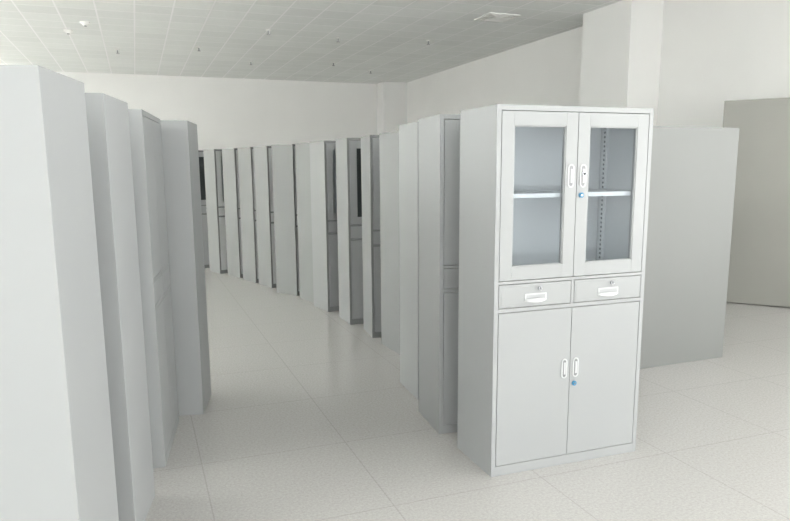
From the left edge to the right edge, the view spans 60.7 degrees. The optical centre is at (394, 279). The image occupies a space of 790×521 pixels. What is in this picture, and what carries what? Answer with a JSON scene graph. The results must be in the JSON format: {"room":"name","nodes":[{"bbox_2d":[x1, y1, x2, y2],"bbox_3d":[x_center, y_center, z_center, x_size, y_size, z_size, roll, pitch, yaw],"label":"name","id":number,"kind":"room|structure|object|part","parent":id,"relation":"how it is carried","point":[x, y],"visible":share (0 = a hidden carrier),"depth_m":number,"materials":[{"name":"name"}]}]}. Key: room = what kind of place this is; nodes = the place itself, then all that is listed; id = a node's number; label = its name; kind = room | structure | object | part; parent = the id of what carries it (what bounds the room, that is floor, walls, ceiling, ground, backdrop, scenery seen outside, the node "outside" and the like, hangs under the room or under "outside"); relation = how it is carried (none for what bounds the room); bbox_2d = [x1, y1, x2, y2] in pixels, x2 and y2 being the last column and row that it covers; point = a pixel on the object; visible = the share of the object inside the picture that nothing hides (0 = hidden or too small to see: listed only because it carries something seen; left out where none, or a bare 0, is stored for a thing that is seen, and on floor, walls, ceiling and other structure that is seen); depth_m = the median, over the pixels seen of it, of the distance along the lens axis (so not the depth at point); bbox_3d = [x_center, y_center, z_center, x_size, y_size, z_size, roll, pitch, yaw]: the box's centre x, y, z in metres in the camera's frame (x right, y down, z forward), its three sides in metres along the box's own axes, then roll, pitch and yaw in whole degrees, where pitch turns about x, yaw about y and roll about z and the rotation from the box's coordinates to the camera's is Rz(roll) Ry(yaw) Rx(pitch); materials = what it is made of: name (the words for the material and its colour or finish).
{"room":"file storage room","nodes":[
{"label":"file storage room","id":0,"kind":"room"},
{"bbox_2d":[54,71,376,149],"bbox_3d":[-6.804,-2.903,15.837,15.200,3.750,0.202,-4,10,-20],"label":"wall","id":1,"kind":"structure","parent":0,"point":[226,112],"depth_m":16.75,"materials":[{"name":"paint"}]},
{"bbox_2d":[377,82,406,134],"bbox_3d":[-0.071,-3.306,17.985,0.660,3.750,0.500,-4,10,-20],"label":"column","id":2,"kind":"structure","parent":1,"relation":"attached to","point":[391,96],"depth_m":17.56,"materials":[{"name":"paint"}]},
{"bbox_2d":[0,0,621,83],"bbox_3d":[-2.611,-2.971,4.324,15.600,0.100,24.600,-4,10,-20],"label":"ceiling","id":3,"kind":"structure","parent":0,"point":[387,38],"depth_m":11.14,"materials":[{"name":"paint"}]},
{"bbox_2d":[63,29,72,33],"bbox_3d":[-5.182,-3.928,10.692,0.150,0.064,0.150,-4,10,-20],"label":"smoke detector","id":4,"kind":"object","parent":3,"relation":"attached to","point":[67,31],"visible":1,"depth_m":10.65,"materials":[{"name":"paint"}]},
{"bbox_2d":[80,21,90,26],"bbox_3d":[-4.651,-3.837,10.123,0.150,0.064,0.150,-4,10,-20],"label":"smoke detector","id":5,"kind":"object","parent":3,"relation":"attached to","point":[84,23],"visible":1,"depth_m":10.08,"materials":[{"name":"paint"}]},
{"bbox_2d":[474,12,520,22],"bbox_3d":[1.508,-3.878,9.971,0.500,0.016,0.500,-4,10,-20],"label":"ceiling vent","id":6,"kind":"object","parent":3,"relation":"in","point":[491,16],"visible":1,"depth_m":9.93,"materials":[{"name":"metal"}]},
{"bbox_2d":[145,268,789,520],"bbox_3d":[-2.585,0.827,4.955,15.600,0.100,24.600,-4,10,-20],"label":"floor","id":7,"kind":"structure","parent":0,"point":[307,416],"depth_m":3.87,"materials":[{"name":"tile"}]},
{"bbox_2d":[0,65,118,520],"bbox_3d":[-1.462,0.292,2.180,0.900,1.850,0.419,-2,10,-7],"label":"storage cabinet","id":8,"kind":"object","parent":7,"relation":"on","point":[57,455],"visible":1,"depth_m":2.04,"materials":[{"name":"metal"}]},
{"bbox_2d":[85,93,154,520],"bbox_3d":[-1.586,0.179,2.867,0.900,1.850,0.419,-2,10,-8],"label":"storage cabinet","id":9,"kind":"object","parent":7,"relation":"on","point":[107,116],"visible":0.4,"depth_m":2.80,"materials":[{"name":"metal"}]},
{"bbox_2d":[128,109,178,467],"bbox_3d":[-1.490,0.037,3.719,0.401,1.850,0.684,-2,10,-12],"label":"storage cabinet","id":10,"kind":"object","parent":7,"relation":"on","point":[145,128],"visible":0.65,"depth_m":3.53,"materials":[{"name":"metal"}]},
{"bbox_3d":[-1.276,-0.429,3.520,0.024,0.810,0.320,-2,10,-12],"label":"door","id":11,"kind":"part","parent":10,"relation":"part of","materials":[{"name":"metal"}]},
{"bbox_3d":[-1.273,-0.430,3.521,0.016,0.681,0.222,-2,10,-12],"label":"door panel","id":12,"kind":"part","parent":10,"relation":"part of","materials":[{"name":"metal"}]},
{"bbox_3d":[-1.270,0.048,3.596,0.021,0.115,0.313,-2,10,-12],"label":"drawer","id":13,"kind":"part","parent":10,"relation":"part of","materials":[{"name":"metal"}]},
{"bbox_3d":[-1.343,-0.481,3.832,0.024,0.810,0.320,-2,10,-12],"label":"door","id":14,"kind":"part","parent":10,"relation":"part of","materials":[{"name":"metal"}]},
{"bbox_3d":[-1.339,-0.481,3.833,0.016,0.681,0.222,-2,10,-12],"label":"door panel","id":15,"kind":"part","parent":10,"relation":"part of","materials":[{"name":"metal"}]},
{"bbox_3d":[-1.268,0.521,3.679,0.020,0.794,0.320,-2,10,-12],"label":"door","id":16,"kind":"part","parent":10,"relation":"part of","materials":[{"name":"metal"}]},
{"bbox_3d":[-1.337,-0.005,3.915,0.021,0.115,0.313,-2,10,-12],"label":"drawer","id":17,"kind":"part","parent":10,"relation":"part of","materials":[{"name":"metal"}]},
{"bbox_3d":[-1.334,0.470,3.990,0.020,0.794,0.320,-2,10,-12],"label":"door","id":18,"kind":"part","parent":10,"relation":"part of","materials":[{"name":"metal"}]},
{"bbox_2d":[160,120,210,415],"bbox_3d":[-1.715,-0.065,4.341,0.900,1.850,0.419,-2,10,-8],"label":"storage cabinet","id":19,"kind":"object","parent":7,"relation":"on","point":[179,138],"visible":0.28,"depth_m":4.22,"materials":[{"name":"metal"}]},
{"bbox_2d":[198,150,209,267],"bbox_3d":[-2.832,-1.154,10.944,0.900,1.850,0.419,-6,11,-29],"label":"storage cabinet","id":20,"kind":"object","parent":7,"relation":"on","point":[200,152],"visible":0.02,"depth_m":10.62,"materials":[{"name":"metal"}]},
{"bbox_3d":[-2.931,-1.595,10.607,0.422,0.810,0.024,-6,11,-29],"label":"door","id":21,"kind":"part","parent":20,"relation":"part of","materials":[{"name":"metal"}]},
{"bbox_3d":[-2.932,-1.596,10.609,0.278,0.666,0.004,-6,11,-29],"label":"glass pane","id":22,"kind":"part","parent":20,"relation":"part of","materials":[{"name":"grey glass"}]},
{"bbox_3d":[-2.930,-1.118,10.682,0.412,0.115,0.021,-6,11,-29],"label":"drawer","id":23,"kind":"part","parent":20,"relation":"part of","materials":[{"name":"metal"}]},
{"bbox_3d":[-2.923,-0.644,10.763,0.422,0.794,0.020,-6,11,-29],"label":"door","id":24,"kind":"part","parent":20,"relation":"part of","materials":[{"name":"metal"}]},
{"bbox_2d":[203,149,227,273],"bbox_3d":[-2.406,-1.075,10.449,0.900,1.850,0.419,-8,12,-37],"label":"storage cabinet","id":25,"kind":"object","parent":7,"relation":"on","point":[213,167],"visible":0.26,"depth_m":10.14,"materials":[{"name":"metal"}]},
{"bbox_3d":[-2.467,-1.514,10.101,0.422,0.810,0.024,-8,12,-37],"label":"door","id":26,"kind":"part","parent":25,"relation":"part of","materials":[{"name":"grey metal"}]},
{"bbox_3d":[-2.422,-1.561,10.385,0.852,0.815,0.370,-8,12,-37],"label":"panel","id":27,"kind":"part","parent":25,"relation":"part of","materials":[{"name":"metal"}]},
{"bbox_3d":[-2.466,-1.037,10.175,0.412,0.115,0.021,-8,12,-37],"label":"drawer","id":28,"kind":"part","parent":25,"relation":"part of","materials":[{"name":"grey metal"}]},
{"bbox_3d":[-2.459,-0.563,10.257,0.422,0.794,0.020,-8,12,-37],"label":"door","id":29,"kind":"part","parent":25,"relation":"part of","materials":[{"name":"grey metal"}]},
{"bbox_2d":[222,148,242,277],"bbox_3d":[-2.028,-1.013,10.061,0.900,1.850,0.419,-8,12,-39],"label":"storage cabinet","id":30,"kind":"object","parent":7,"relation":"on","point":[229,155],"visible":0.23,"depth_m":9.75,"materials":[{"name":"metal"}]},
{"bbox_3d":[-2.081,-1.452,9.711,0.422,0.810,0.024,-8,12,-39],"label":"door","id":31,"kind":"part","parent":30,"relation":"part of","materials":[{"name":"grey metal"}]},
{"bbox_3d":[-2.074,-0.501,9.868,0.422,0.794,0.020,-8,12,-39],"label":"door","id":32,"kind":"part","parent":30,"relation":"part of","materials":[{"name":"grey metal"}]},
{"bbox_2d":[237,147,258,282],"bbox_3d":[-1.697,-0.941,9.613,0.900,1.850,0.419,-8,12,-38],"label":"storage cabinet","id":33,"kind":"object","parent":7,"relation":"on","point":[245,154],"visible":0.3,"depth_m":9.31,"materials":[{"name":"metal"}]},
{"bbox_3d":[-1.756,-1.380,9.264,0.422,0.810,0.024,-8,12,-38],"label":"door","id":34,"kind":"part","parent":33,"relation":"part of","materials":[{"name":"grey metal"}]},
{"bbox_3d":[-1.748,-0.429,9.421,0.422,0.794,0.020,-8,12,-38],"label":"door","id":35,"kind":"part","parent":33,"relation":"part of","materials":[{"name":"grey metal"}]},
{"bbox_2d":[253,146,275,287],"bbox_3d":[-1.390,-0.875,9.201,0.900,1.850,0.419,-7,12,-36],"label":"storage cabinet","id":36,"kind":"object","parent":7,"relation":"on","point":[262,155],"visible":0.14,"depth_m":8.90,"materials":[{"name":"metal"}]},
{"bbox_3d":[-1.457,-1.314,8.854,0.422,0.810,0.024,-7,12,-36],"label":"door","id":37,"kind":"part","parent":36,"relation":"part of","materials":[{"name":"grey metal"}]},
{"bbox_3d":[-1.449,-0.363,9.011,0.422,0.794,0.020,-7,12,-36],"label":"door","id":38,"kind":"part","parent":36,"relation":"part of","materials":[{"name":"grey metal"}]},
{"bbox_2d":[271,144,299,295],"bbox_3d":[-1.069,-0.790,8.680,0.419,1.850,0.900,8,12,41],"label":"storage cabinet","id":39,"kind":"object","parent":7,"relation":"on","point":[283,155],"visible":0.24,"depth_m":8.34,"materials":[{"name":"metal"}]},
{"bbox_3d":[-1.078,-1.229,8.326,0.024,0.810,0.422,8,12,41],"label":"door","id":40,"kind":"part","parent":39,"relation":"part of","materials":[{"name":"grey metal"}]},
{"bbox_3d":[-1.070,-0.278,8.483,0.020,0.794,0.422,8,12,41],"label":"door","id":41,"kind":"part","parent":39,"relation":"part of","materials":[{"name":"grey metal"}]},
{"bbox_2d":[295,143,313,302],"bbox_3d":[-0.680,-0.707,8.164,0.900,1.850,0.419,-6,11,-32],"label":"storage cabinet","id":42,"kind":"object","parent":7,"relation":"on","point":[302,150],"visible":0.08,"depth_m":7.93,"materials":[{"name":"metal"}]},
{"bbox_2d":[309,141,338,311],"bbox_3d":[-0.448,-0.624,7.655,0.900,1.850,0.419,-6,11,-29],"label":"storage cabinet","id":43,"kind":"object","parent":7,"relation":"on","point":[322,153],"visible":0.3,"depth_m":7.38,"materials":[{"name":"metal"}]},
{"bbox_3d":[-0.546,-1.065,7.317,0.422,0.810,0.024,-6,11,-29],"label":"door","id":44,"kind":"part","parent":43,"relation":"part of","materials":[{"name":"metal"}]},
{"bbox_3d":[-0.545,-0.588,7.392,0.412,0.115,0.021,-6,11,-29],"label":"drawer","id":45,"kind":"part","parent":43,"relation":"part of","materials":[{"name":"metal"}]},
{"bbox_3d":[-0.538,-0.114,7.473,0.422,0.794,0.020,-6,11,-29],"label":"door","id":46,"kind":"part","parent":43,"relation":"part of","materials":[{"name":"metal"}]},
{"bbox_3d":[-0.461,-1.111,7.592,0.852,0.815,0.370,-6,11,-29],"label":"panel","id":47,"kind":"part","parent":43,"relation":"part of","materials":[{"name":"metal"}]},
{"bbox_2d":[336,138,362,324],"bbox_3d":[-0.105,-0.517,6.992,0.900,1.850,0.419,-4,10,-20],"label":"storage cabinet","id":48,"kind":"object","parent":7,"relation":"on","point":[348,150],"visible":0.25,"depth_m":6.74,"materials":[{"name":"metal"}]},
{"bbox_3d":[-0.244,-0.961,6.673,0.422,0.810,0.024,-4,10,-20],"label":"door","id":49,"kind":"part","parent":48,"relation":"part of","materials":[{"name":"metal"}]},
{"bbox_3d":[-0.245,-0.483,6.749,0.412,0.115,0.021,-4,10,-20],"label":"drawer","id":50,"kind":"part","parent":48,"relation":"part of","materials":[{"name":"metal"}]},
{"bbox_3d":[-0.237,-0.009,6.830,0.422,0.794,0.020,-4,10,-20],"label":"door","id":51,"kind":"part","parent":48,"relation":"part of","materials":[{"name":"metal"}]},
{"bbox_3d":[-0.245,-0.961,6.675,0.278,0.666,0.004,-4,10,-20],"label":"glass pane","id":52,"kind":"part","parent":48,"relation":"part of","materials":[{"name":"grey glass"}]},
{"bbox_2d":[361,135,380,337],"bbox_3d":[0.171,-0.422,6.414,0.900,1.850,0.419,-3,10,-14],"label":"storage cabinet","id":53,"kind":"object","parent":7,"relation":"on","point":[370,157],"visible":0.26,"depth_m":6.20,"materials":[{"name":"metal"}]},
{"bbox_3d":[0.006,-0.869,6.111,0.422,0.810,0.024,-3,10,-14],"label":"door","id":54,"kind":"part","parent":53,"relation":"part of","materials":[{"name":"metal"}]},
{"bbox_3d":[0.006,-0.391,6.186,0.412,0.115,0.021,-3,10,-14],"label":"drawer","id":55,"kind":"part","parent":53,"relation":"part of","materials":[{"name":"metal"}]},
{"bbox_3d":[0.013,0.083,6.267,0.422,0.794,0.020,-3,10,-14],"label":"door","id":56,"kind":"part","parent":53,"relation":"part of","materials":[{"name":"metal"}]},
{"bbox_2d":[379,131,399,354],"bbox_3d":[0.368,-0.339,5.902,0.900,1.850,0.419,-5,10,-24],"label":"storage cabinet","id":57,"kind":"object","parent":7,"relation":"on","point":[388,142],"visible":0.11,"depth_m":5.72,"materials":[{"name":"metal"}]},
{"bbox_2d":[399,122,418,399],"bbox_3d":[0.524,-0.149,4.750,0.900,1.850,0.419,-3,10,-17],"label":"storage cabinet","id":58,"kind":"object","parent":7,"relation":"on","point":[408,133],"visible":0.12,"depth_m":4.61,"materials":[{"name":"metal"}]},
{"bbox_2d":[418,114,459,433],"bbox_3d":[0.634,-0.051,4.156,0.900,1.850,0.401,-3,10,-15],"label":"storage cabinet","id":59,"kind":"object","parent":7,"relation":"on","point":[438,135],"visible":0.3,"depth_m":3.93,"materials":[{"name":"metal"}]},
{"bbox_3d":[0.476,-0.017,3.917,0.412,0.115,0.021,-3,10,-15],"label":"drawer","id":60,"kind":"part","parent":59,"relation":"part of","materials":[{"name":"metal"}]},
{"bbox_3d":[0.484,0.456,3.997,0.422,0.794,0.020,-3,10,-15],"label":"door","id":61,"kind":"part","parent":59,"relation":"part of","materials":[{"name":"metal"}]},
{"bbox_3d":[0.476,-0.495,3.841,0.422,0.810,0.024,-3,10,-15],"label":"door","id":62,"kind":"part","parent":59,"relation":"part of","materials":[{"name":"metal"}]},
{"bbox_3d":[0.478,-0.494,3.838,0.292,0.681,0.016,-3,10,-15],"label":"door panel","id":63,"kind":"part","parent":59,"relation":"part of","materials":[{"name":"metal"}]},
{"bbox_2d":[457,104,653,476],"bbox_3d":[0.839,0.038,3.615,0.900,1.850,0.419,-4,10,-20],"label":"storage cabinet","id":64,"kind":"object","parent":7,"relation":"on","point":[554,200],"visible":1,"depth_m":3.49,"materials":[{"name":"metal"}]},
{"bbox_3d":[0.706,0.545,3.453,0.422,0.794,0.020,-4,10,-20],"label":"door","id":65,"kind":"part","parent":64,"relation":"part of","materials":[{"name":"metal"}]},
{"bbox_3d":[0.698,0.071,3.372,0.412,0.115,0.021,-4,10,-20],"label":"drawer","id":66,"kind":"part","parent":64,"relation":"part of","materials":[{"name":"metal"}]},
{"bbox_3d":[0.705,0.089,3.357,0.124,0.044,0.019,-4,10,-20],"label":"handle","id":67,"kind":"part","parent":64,"relation":"part of","materials":[{"name":"white plastic"}]},
{"bbox_3d":[0.698,-0.406,3.297,0.422,0.810,0.024,-4,10,-20],"label":"door","id":68,"kind":"part","parent":64,"relation":"part of","materials":[{"name":"metal"}]},
{"bbox_3d":[0.876,0.459,3.489,0.034,0.105,0.004,-4,10,-20],"label":"handle","id":69,"kind":"part","parent":64,"relation":"part of","materials":[{"name":"white plastic"}]},
{"bbox_3d":[0.869,-0.513,3.327,0.036,0.115,0.004,-4,10,-20],"label":"handle","id":70,"kind":"part","parent":64,"relation":"part of","materials":[{"name":"white plastic"}]},
{"bbox_2d":[514,189,630,197],"bbox_3d":[0.830,-0.454,3.551,0.846,0.022,0.348,-4,10,-20],"label":"shelf","id":71,"kind":"object","parent":64,"relation":"attached to","point":[518,193],"depth_m":3.49,"materials":[{"name":"metal"}]},
{"bbox_3d":[0.829,-0.449,3.554,0.852,0.815,0.370,-4,10,-20],"label":"panel","id":72,"kind":"part","parent":64,"relation":"part of","materials":[{"name":"glass"}]},
{"bbox_3d":[0.941,0.455,3.512,0.034,0.105,0.004,-4,10,-20],"label":"handle","id":73,"kind":"part","parent":64,"relation":"part of","materials":[{"name":"white plastic"}]},
{"bbox_3d":[0.935,-0.517,3.351,0.036,0.115,0.004,-4,10,-20],"label":"handle","id":74,"kind":"part","parent":64,"relation":"part of","materials":[{"name":"white plastic"}]},
{"bbox_3d":[1.104,0.518,3.597,0.422,0.794,0.020,-4,10,-20],"label":"door","id":75,"kind":"part","parent":64,"relation":"part of","materials":[{"name":"metal"}]},
{"bbox_3d":[1.178,-0.494,3.810,0.016,0.790,0.030,-4,10,-20],"label":"shelf rail","id":76,"kind":"part","parent":64,"relation":"part of","materials":[{"name":"metal"}]},
{"bbox_3d":[1.105,0.044,3.519,0.412,0.115,0.021,-4,10,-20],"label":"drawer","id":77,"kind":"part","parent":64,"relation":"part of","materials":[{"name":"metal"}]},
{"bbox_3d":[1.112,0.061,3.504,0.124,0.044,0.019,-4,10,-20],"label":"handle","id":78,"kind":"part","parent":64,"relation":"part of","materials":[{"name":"white plastic"}]},
{"bbox_3d":[1.097,-0.433,3.441,0.422,0.810,0.024,-4,10,-20],"label":"door","id":79,"kind":"part","parent":64,"relation":"part of","materials":[{"name":"metal"}]},
{"bbox_2d":[640,126,738,368],"bbox_3d":[2.202,-0.276,5.445,0.900,1.850,0.419,-4,10,-22],"label":"storage cabinet","id":80,"kind":"object","parent":7,"relation":"on","point":[693,172],"visible":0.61,"depth_m":5.25,"materials":[{"name":"metal"}]},
{"bbox_2d":[407,0,789,127],"bbox_3d":[4.506,-1.562,7.295,0.204,3.750,24.000,-4,10,-20],"label":"wall","id":81,"kind":"structure","parent":0,"point":[714,52],"depth_m":8.82,"materials":[{"name":"paint"}]},
{"bbox_2d":[580,0,663,125],"bbox_3d":[3.181,-1.957,9.731,0.524,3.750,1.050,-4,10,-20],"label":"column","id":82,"kind":"structure","parent":81,"relation":"attached to","point":[621,54],"depth_m":9.16,"materials":[{"name":"paint"}]},
{"bbox_2d":[723,97,789,306],"bbox_3d":[4.129,-0.840,7.449,1.030,2.260,0.082,5,11,32],"label":"door","id":83,"kind":"structure","parent":81,"relation":"in","point":[759,263],"depth_m":7.45,"materials":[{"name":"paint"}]}
]}

